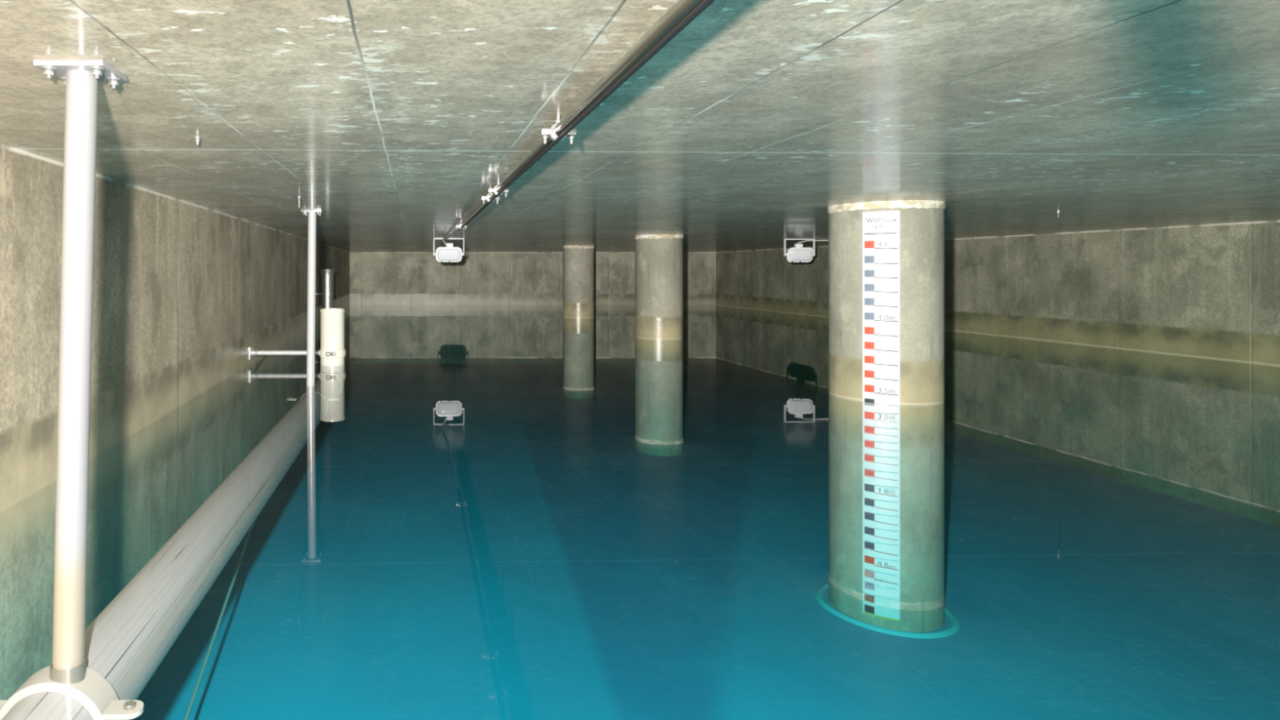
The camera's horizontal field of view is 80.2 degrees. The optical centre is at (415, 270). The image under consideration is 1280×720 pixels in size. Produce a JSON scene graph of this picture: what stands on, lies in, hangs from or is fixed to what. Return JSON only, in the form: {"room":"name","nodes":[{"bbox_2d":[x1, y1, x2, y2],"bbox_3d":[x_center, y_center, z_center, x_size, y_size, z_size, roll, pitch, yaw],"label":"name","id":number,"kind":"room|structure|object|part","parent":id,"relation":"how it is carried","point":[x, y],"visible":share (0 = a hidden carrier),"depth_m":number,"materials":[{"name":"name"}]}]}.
{"room":"underground water reservoir","nodes":[
{"label":"underground water reservoir","id":0,"kind":"room"},
{"bbox_2d":[0,143,349,700],"bbox_3d":[-1.781,0.988,8.675,0.300,2.930,21.155,0,0,-1],"label":"wall","id":1,"kind":"structure","parent":0,"point":[183,291],"depth_m":4.00,"materials":[{"name":"concrete"}]},
{"bbox_2d":[248,346,346,359],"bbox_3d":[-1.148,0.801,7.016,0.928,0.120,0.267,0,0,0],"label":"wall bracket","id":2,"kind":"object","parent":1,"relation":"attached to","point":[251,352],"visible":0.9,"depth_m":6.98,"materials":[{"name":"white metal"}]},
{"bbox_3d":[-1.606,0.801,7.000,0.013,0.120,0.120,0,0,0],"label":"wall plate","id":3,"kind":"part","parent":2,"relation":"part of","materials":[{"name":"white metal"}]},
{"bbox_3d":[-1.274,0.801,7.000,0.675,0.047,0.047,0,0,0],"label":"rod","id":4,"kind":"part","parent":2,"relation":"part of","materials":[{"name":"white metal"}]},
{"bbox_2d":[349,252,715,305],"bbox_3d":[3.075,0.988,19.100,9.651,2.930,0.300,0,0,0],"label":"wall","id":5,"kind":"structure","parent":0,"point":[375,278],"depth_m":18.95,"materials":[{"name":"concrete"}]},
{"bbox_2d":[0,0,1279,252],"bbox_3d":[3.373,-0.577,8.675,10.846,0.200,21.150,0,0,0],"label":"ceiling","id":6,"kind":"structure","parent":0,"point":[393,120],"depth_m":2.12,"materials":[{"name":"concrete"}]},
{"bbox_2d":[0,59,143,719],"bbox_3d":[-0.845,0.371,1.700,0.416,1.697,0.140,0,0,0],"label":"pole","id":7,"kind":"object","parent":6,"relation":"hanging from","point":[68,674],"visible":0.94,"depth_m":1.67,"materials":[{"name":"grey metal"}]},
{"bbox_3d":[-0.788,-0.470,1.700,0.158,0.013,0.140,0,0,0],"label":"ceiling plate","id":8,"kind":"part","parent":7,"relation":"part of","materials":[{"name":"grey metal"}]},
{"bbox_2d":[0,369,345,719],"bbox_3d":[-0.835,1.063,2.870,0.243,0.286,8.540,0,0,0],"label":"supply pipe","id":9,"kind":"object","parent":7,"relation":"hanging from","point":[128,641],"visible":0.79,"depth_m":2.39,"materials":[{"name":"white plastic"}]},
{"bbox_2d":[319,308,345,365],"bbox_3d":[-0.814,0.660,7.020,0.252,0.569,0.252,0,0,0],"label":"riser pipe","id":10,"kind":"object","parent":9,"relation":"attached to","point":[331,320],"visible":0.84,"depth_m":6.92,"materials":[{"name":"beige plastic"}]},
{"bbox_2d":[315,269,334,308],"bbox_3d":[-1.472,0.748,11.400,0.380,1.530,0.236,0,0,0],"label":"pipe","id":11,"kind":"object","parent":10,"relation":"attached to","point":[327,275],"visible":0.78,"depth_m":11.32,"materials":[{"name":"silver metal"}]},
{"bbox_2d":[193,137,201,144],"bbox_3d":[-0.784,-0.465,2.586,0.026,0.025,0.026,0,0,0],"label":"anchor","id":12,"kind":"object","parent":6,"relation":"attached to","point":[197,139],"visible":1,"depth_m":2.58,"materials":[{"name":"metal"}]},
{"bbox_2d":[286,209,338,417],"bbox_3d":[-0.822,0.364,5.750,0.416,1.683,0.140,0,0,0],"label":"pole","id":13,"kind":"object","parent":6,"relation":"hanging from","point":[312,214],"visible":0.85,"depth_m":5.72,"materials":[{"name":"white metal"}]},
{"bbox_3d":[-0.828,-0.470,5.750,0.158,0.013,0.140,0,0,0],"label":"ceiling plate","id":14,"kind":"part","parent":13,"relation":"part of","materials":[{"name":"grey metal"}]},
{"bbox_2d":[433,238,464,262],"bbox_3d":[0.490,-0.295,10.766,0.456,0.363,0.197,0,0,0],"label":"floodlight","id":15,"kind":"object","parent":6,"relation":"attached to","point":[450,253],"visible":1,"depth_m":10.69,"materials":[{"name":"white metal"}]},
{"bbox_2d":[437,248,460,261],"bbox_3d":[0.490,-0.233,10.706,0.344,0.181,0.076,0,0,0],"label":"diffuser","id":16,"kind":"object","parent":15,"relation":"attached to","point":[443,255],"depth_m":10.68,"materials":[{"name":"white plastic"}]},
{"bbox_2d":[455,220,466,230],"bbox_3d":[0.435,-0.432,6.900,0.104,0.090,0.028,0,0,0],"label":"clamp","id":17,"kind":"object","parent":6,"relation":"attached to","point":[456,226],"visible":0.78,"depth_m":6.89,"materials":[{"name":"metal"}]},
{"bbox_2d":[481,193,499,204],"bbox_3d":[0.435,-0.432,4.200,0.104,0.090,0.028,0,0,0],"label":"clamp","id":18,"kind":"object","parent":6,"relation":"attached to","point":[483,197],"visible":0.63,"depth_m":4.19,"materials":[{"name":"metal"}]},
{"bbox_2d":[488,179,508,197],"bbox_3d":[0.435,-0.432,3.800,0.104,0.090,0.028,0,0,0],"label":"clamp","id":19,"kind":"object","parent":6,"relation":"attached to","point":[491,191],"visible":0.72,"depth_m":3.79,"materials":[{"name":"metal"}]},
{"bbox_2d":[540,113,576,143],"bbox_3d":[0.435,-0.432,2.200,0.104,0.090,0.028,0,0,0],"label":"clamp","id":20,"kind":"object","parent":6,"relation":"attached to","point":[544,132],"visible":0.77,"depth_m":2.19,"materials":[{"name":"metal"}]},
{"bbox_3d":[0.435,-0.462,2.200,0.021,0.031,0.023,0,0,0],"label":"threaded rod","id":21,"kind":"part","parent":20,"relation":"part of","materials":[{"name":"metal"}]},
{"bbox_2d":[457,0,715,231],"bbox_3d":[0.435,-0.415,2.950,0.040,0.053,8.700,0,0,0],"label":"conduit","id":22,"kind":"object","parent":6,"relation":"hanging from","point":[681,13],"visible":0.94,"depth_m":1.50,"materials":[{"name":"black plastic"}]},
{"bbox_2d":[441,229,457,246],"bbox_3d":[0.424,-0.403,9.014,0.100,0.109,3.429,0,0,0],"label":"cable","id":23,"kind":"object","parent":22,"relation":"attached to","point":[456,230],"visible":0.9,"depth_m":9.47,"materials":[{"name":"grey plastic"}]},
{"bbox_2d":[783,239,814,262],"bbox_3d":[5.830,-0.295,10.966,0.456,0.363,0.197,0,0,0],"label":"floodlight","id":24,"kind":"object","parent":6,"relation":"hanging from","point":[799,254],"visible":1,"depth_m":10.90,"materials":[{"name":"white metal"}]},
{"bbox_2d":[788,248,812,261],"bbox_3d":[5.830,-0.233,10.906,0.344,0.181,0.076,0,0,0],"label":"diffuser","id":25,"kind":"object","parent":24,"relation":"attached to","point":[794,255],"depth_m":10.88,"materials":[{"name":"white plastic"}]},
{"bbox_2d":[796,240,828,243],"bbox_3d":[6.361,-0.441,11.078,1.078,0.067,0.075,0,0,-5],"label":"cable","id":26,"kind":"object","parent":6,"relation":"attached to","point":[805,240],"visible":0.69,"depth_m":11.05,"materials":[{"name":"grey plastic"}]},
{"bbox_2d":[128,368,1279,719],"bbox_3d":[3.373,2.553,8.675,10.846,0.200,21.150,0,0,0],"label":"water","id":27,"kind":"structure","parent":0,"point":[442,544],"depth_m":5.62,"materials":[{"name":"blue liquid"}]},
{"bbox_2d":[562,245,594,399],"bbox_3d":[3.170,0.989,14.050,0.610,2.929,0.610,0,0,0],"label":"concrete pillar","id":28,"kind":"structure","parent":27,"relation":"on","point":[578,260],"depth_m":13.79,"materials":[{"name":"grey concrete"}]},
{"bbox_2d":[634,234,683,456],"bbox_3d":[3.310,0.989,9.820,0.636,2.929,0.636,0,0,0],"label":"concrete pillar","id":29,"kind":"structure","parent":27,"relation":"on","point":[659,258],"depth_m":9.55,"materials":[{"name":"grey concrete"}]},
{"bbox_2d":[237,305,1279,424],"bbox_3d":[3.373,1.698,8.675,10.346,1.570,20.650,0,0,0],"label":"wall","id":30,"kind":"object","parent":27,"relation":"on","point":[717,340],"visible":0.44,"depth_m":7.80,"materials":[{"name":"grey concrete"}]},
{"bbox_2d":[183,520,255,719],"bbox_3d":[-0.976,1.688,3.400,0.019,0.966,4.403,0,0,-1],"label":"hose","id":31,"kind":"object","parent":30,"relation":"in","point":[224,607],"visible":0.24,"depth_m":3.51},
{"bbox_2d":[815,200,959,638],"bbox_3d":[3.405,0.989,5.235,0.880,2.929,0.880,0,0,0],"label":"concrete pillar","id":32,"kind":"structure","parent":27,"relation":"on","point":[922,608],"depth_m":4.94,"materials":[{"name":"grey concrete"}]},
{"bbox_2d":[862,210,899,621],"bbox_3d":[3.199,0.990,4.953,0.216,2.792,0.026,0,0,36],"label":"gauge","id":33,"kind":"object","parent":32,"relation":"attached to","point":[881,229],"visible":1,"depth_m":4.95,"materials":[{"name":"white plastic"}]},
{"bbox_2d":[715,220,1279,527],"bbox_3d":[8.348,0.988,8.675,0.300,2.930,21.167,0,0,-2],"label":"wall","id":34,"kind":"structure","parent":0,"point":[1202,291],"depth_m":8.36,"materials":[{"name":"concrete"}]}
]}

